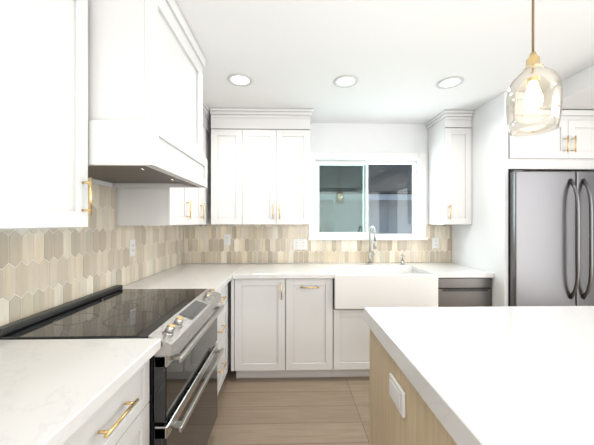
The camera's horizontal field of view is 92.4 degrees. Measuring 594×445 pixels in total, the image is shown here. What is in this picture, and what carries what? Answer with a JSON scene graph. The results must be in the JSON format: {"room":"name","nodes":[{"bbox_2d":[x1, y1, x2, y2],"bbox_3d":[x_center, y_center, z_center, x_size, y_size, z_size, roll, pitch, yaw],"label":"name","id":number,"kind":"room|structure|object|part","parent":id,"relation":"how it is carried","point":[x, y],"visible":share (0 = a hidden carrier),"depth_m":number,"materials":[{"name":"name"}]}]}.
{"room":"kitchen","nodes":[
{"label":"kitchen","id":0,"kind":"room"},
{"bbox_2d":[88,178,182,284],"bbox_3d":[-1.210,0.150,0.185,0.150,2.420,5.930,0,0,-1],"label":"wall","id":1,"kind":"structure","parent":0,"point":[99,182],"depth_m":1.72,"materials":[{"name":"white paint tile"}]},
{"bbox_2d":[0,0,11,229],"bbox_3d":[-0.966,-0.482,0.513,0.348,1.003,0.512,0,0,-1],"label":"upper cabinet","id":2,"kind":"object","parent":1,"relation":"attached to","point":[5,5],"depth_m":0.79,"materials":[{"name":"paint"}]},
{"bbox_2d":[12,0,91,228],"bbox_3d":[-0.975,-0.482,0.874,0.348,1.003,0.449,0,0,-1],"label":"upper cabinet","id":3,"kind":"object","parent":1,"relation":"attached to","point":[44,182],"depth_m":0.94,"materials":[{"name":"paint"}]},
{"bbox_2d":[88,0,206,187],"bbox_3d":[-0.868,-0.640,1.474,0.593,0.831,0.730,0,0,-1],"label":"range hood","id":4,"kind":"object","parent":1,"relation":"attached to","point":[146,61],"visible":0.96,"depth_m":1.14,"materials":[{"name":"paint"}]},
{"bbox_2d":[115,100,210,225],"bbox_3d":[-0.996,-0.519,2.424,0.383,1.078,1.159,0,0,-1],"label":"upper cabinet","id":5,"kind":"object","parent":1,"relation":"attached to","point":[159,206],"visible":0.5,"depth_m":1.85,"materials":[{"name":"paint"}]},
{"bbox_2d":[0,183,451,325],"bbox_3d":[0.272,0.102,1.312,2.867,0.651,3.449,0,0,-1],"label":"backsplash","id":6,"kind":"structure","parent":1,"relation":"attached to","point":[41,270],"depth_m":1.98,"materials":[{"name":"beige tile"}]},
{"bbox_2d":[207,361,369,444],"bbox_3d":[0.965,1.400,0.239,4.500,0.080,5.930,0,0,-1],"label":"floor","id":7,"kind":"structure","parent":0,"point":[300,411],"depth_m":2.05,"materials":[{"name":"brown wood"}]},
{"bbox_2d":[62,360,148,444],"bbox_3d":[-0.844,0.915,0.827,0.608,0.888,0.449,0,0,-1],"label":"base cabinet","id":8,"kind":"object","parent":7,"relation":"on","point":[120,416],"depth_m":0.89,"materials":[{"name":"paint"}]},
{"bbox_2d":[0,338,160,444],"bbox_3d":[-0.812,0.450,0.307,0.648,0.040,1.494,0,0,-1],"label":"countertop","id":9,"kind":"structure","parent":8,"relation":"on","point":[57,391],"depth_m":0.78,"materials":[{"name":"white stone"}]},
{"bbox_2d":[0,285,223,444],"bbox_3d":[-0.798,0.877,1.441,0.694,0.963,0.763,0,0,-1],"label":"range","id":10,"kind":"object","parent":7,"relation":"on","point":[181,324],"visible":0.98,"depth_m":1.27,"materials":[{"name":"black glass"}]},
{"bbox_2d":[216,281,229,395],"bbox_3d":[-0.875,0.915,2.100,0.608,0.888,0.545,0,0,-1],"label":"base cabinet","id":11,"kind":"object","parent":7,"relation":"on","point":[223,319],"depth_m":2.26,"materials":[{"name":"paint"}]},
{"bbox_2d":[123,274,235,291],"bbox_3d":[-0.853,0.450,2.088,0.652,0.040,0.524,0,0,-1],"label":"countertop","id":12,"kind":"structure","parent":11,"relation":"on","point":[217,282],"depth_m":2.08,"materials":[{"name":"white stone"}]},
{"bbox_2d":[230,280,230,360],"bbox_3d":[-0.890,0.915,2.689,0.608,0.888,0.633,0,0,-1],"label":"base cabinet","id":13,"kind":"object","parent":7,"relation":"on","point":[230,280],"depth_m":2.59,"materials":[{"name":"paint"}]},
{"bbox_2d":[231,278,294,377],"bbox_3d":[-0.302,0.915,2.717,0.523,0.888,0.608,0,0,-1],"label":"base cabinet","id":14,"kind":"object","parent":7,"relation":"on","point":[283,328],"depth_m":2.42,"materials":[{"name":"paint"}]},
{"bbox_2d":[157,226,493,308],"bbox_3d":[0.239,0.380,2.706,2.866,0.690,0.658,0,0,-1],"label":"countertop","id":15,"kind":"structure","parent":14,"relation":"on","point":[402,284],"depth_m":2.40,"materials":[{"name":"white stone"}]},
{"bbox_2d":[367,226,405,264],"bbox_3d":[0.925,0.232,2.880,0.394,0.394,0.217,0,0,-1],"label":"faucet","id":16,"kind":"object","parent":15,"relation":"on","point":[402,262],"depth_m":2.94,"materials":[{"name":"silver metal"}]},
{"bbox_2d":[295,278,342,376],"bbox_3d":[0.099,0.915,2.727,0.530,0.888,0.608,0,0,-1],"label":"base cabinet","id":17,"kind":"object","parent":7,"relation":"on","point":[318,325],"depth_m":2.43,"materials":[{"name":"paint"}]},
{"bbox_2d":[343,309,369,376],"bbox_3d":[0.744,1.050,2.743,0.887,0.620,0.608,0,0,-1],"label":"base cabinet","id":18,"kind":"object","parent":7,"relation":"on","point":[356,333],"depth_m":2.44,"materials":[{"name":"paint"}]},
{"bbox_2d":[438,278,491,306],"bbox_3d":[1.431,0.916,2.751,0.472,0.885,0.622,0,0,-1],"label":"dishwasher","id":19,"kind":"object","parent":7,"relation":"on","point":[464,292],"visible":0.29,"depth_m":2.44,"materials":[{"name":"grey metal"}]},
{"bbox_2d":[364,306,593,444],"bbox_3d":[1.017,0.894,0.252,1.298,0.929,2.415,0,0,-1],"label":"kitchen island","id":20,"kind":"object","parent":7,"relation":"on","point":[516,375],"visible":1,"depth_m":0.90,"materials":[{"name":"white stone"}]},
{"bbox_2d":[389,372,405,417],"bbox_3d":[0.362,0.625,1.039,0.015,0.086,0.136,0,0,-1],"label":"outlet","id":21,"kind":"object","parent":20,"relation":"attached to","point":[397,391],"depth_m":1.02,"materials":[{"name":"white plastic"}]},
{"bbox_2d":[508,170,593,306],"bbox_3d":[2.206,0.469,2.618,0.982,1.779,0.872,0,0,-1],"label":"fridge","id":22,"kind":"object","parent":7,"relation":"on","point":[550,238],"visible":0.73,"depth_m":2.25,"materials":[{"name":"grey metal"}]},
{"bbox_2d":[183,123,451,262],"bbox_3d":[0.969,0.150,3.130,4.350,2.420,0.150,0,0,-1],"label":"wall","id":23,"kind":"structure","parent":0,"point":[366,138],"depth_m":3.05,"materials":[{"name":"white paint"}]},
{"bbox_2d":[210,108,313,224],"bbox_3d":[-0.329,-0.519,2.829,0.960,1.078,0.383,0,0,-1],"label":"upper cabinet","id":24,"kind":"object","parent":23,"relation":"attached to","point":[260,166],"visible":0.98,"depth_m":2.68,"materials":[{"name":"paint"}]},
{"bbox_2d":[316,161,416,235],"bbox_3d":[0.751,-0.259,3.127,1.113,0.820,0.084,0,0,-1],"label":"window unit","id":25,"kind":"structure","parent":23,"relation":"in","point":[364,184],"depth_m":3.11,"materials":[{"name":"white plastic"}]},
{"bbox_2d":[308,152,427,239],"bbox_3d":[0.754,-0.278,3.029,1.279,0.932,0.040,0,0,-1],"label":"window frame","id":26,"kind":"structure","parent":23,"relation":"in","point":[420,157],"depth_m":3.03,"materials":[{"name":"white paint"}]},
{"bbox_2d":[425,110,473,224],"bbox_3d":[1.525,-0.519,2.875,0.285,1.078,0.383,0,0,-1],"label":"upper cabinet","id":27,"kind":"object","parent":23,"relation":"attached to","point":[449,167],"visible":1,"depth_m":2.73,"materials":[{"name":"paint"}]},
{"bbox_2d":[175,0,593,123],"bbox_3d":[0.965,-1.110,0.239,4.500,0.100,5.930,0,0,-1],"label":"ceiling","id":28,"kind":"structure","parent":0,"point":[399,59],"depth_m":1.76,"materials":[{"name":"white paint"}]},
{"bbox_2d":[227,74,252,86],"bbox_3d":[-0.422,-1.056,2.120,0.188,0.006,0.188,0,0,-1],"label":"recessed light","id":29,"kind":"object","parent":28,"relation":"in","point":[241,80],"visible":1,"depth_m":2.12,"materials":[{"name":"white"}]},
{"bbox_2d":[333,75,358,87],"bbox_3d":[0.368,-1.056,2.140,0.188,0.006,0.188,0,0,-1],"label":"recessed light","id":30,"kind":"object","parent":28,"relation":"in","point":[345,81],"visible":1,"depth_m":2.14,"materials":[{"name":"white"}]},
{"bbox_2d":[436,76,463,88],"bbox_3d":[1.158,-1.056,2.159,0.188,0.006,0.188,0,0,-1],"label":"recessed light","id":31,"kind":"object","parent":28,"relation":"in","point":[449,82],"visible":1,"depth_m":2.15,"materials":[{"name":"white"}]},
{"bbox_2d":[506,0,562,136],"bbox_3d":[0.879,-0.701,1.062,0.162,0.717,0.162,0,0,-1],"label":"pendant lamp","id":32,"kind":"object","parent":28,"relation":"hanging from","point":[535,69],"visible":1,"depth_m":1.04,"materials":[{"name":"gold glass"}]},
{"bbox_3d":[0.879,-0.460,1.062,0.162,0.236,0.162,0,0,-1],"label":"shade glass","id":33,"kind":"part","parent":32,"relation":"part of","materials":[{"name":"clear glass"}]},
{"bbox_2d":[541,65,593,108],"bbox_3d":[2.558,-0.992,-0.100,1.029,0.134,4.855,0,0,-1],"label":"wall","id":34,"kind":"structure","parent":28,"relation":"attached to","point":[578,90],"depth_m":2.09,"materials":[{"name":"white paint"}]},
{"bbox_2d":[452,92,507,306],"bbox_3d":[1.690,0.150,2.692,0.030,2.419,0.759,0,0,-1],"label":"wall","id":35,"kind":"structure","parent":0,"point":[480,242],"depth_m":2.49,"materials":[{"name":"white paint"}]},
{"bbox_2d":[508,92,593,170],"bbox_3d":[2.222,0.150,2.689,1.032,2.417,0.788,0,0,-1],"label":"upper cabinet","id":36,"kind":"object","parent":35,"relation":"attached to","point":[567,144],"visible":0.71,"depth_m":2.33,"materials":[{"name":"paint"}]},
{"label":"outside","id":37,"kind":"structure","parent":0,"visible":0},
{"bbox_2d":[319,164,411,233],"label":"window","id":38,"kind":"structure","parent":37,"point":[376,206],"depth_m":6.04,"materials":[{"name":"clear glass"}]}
]}

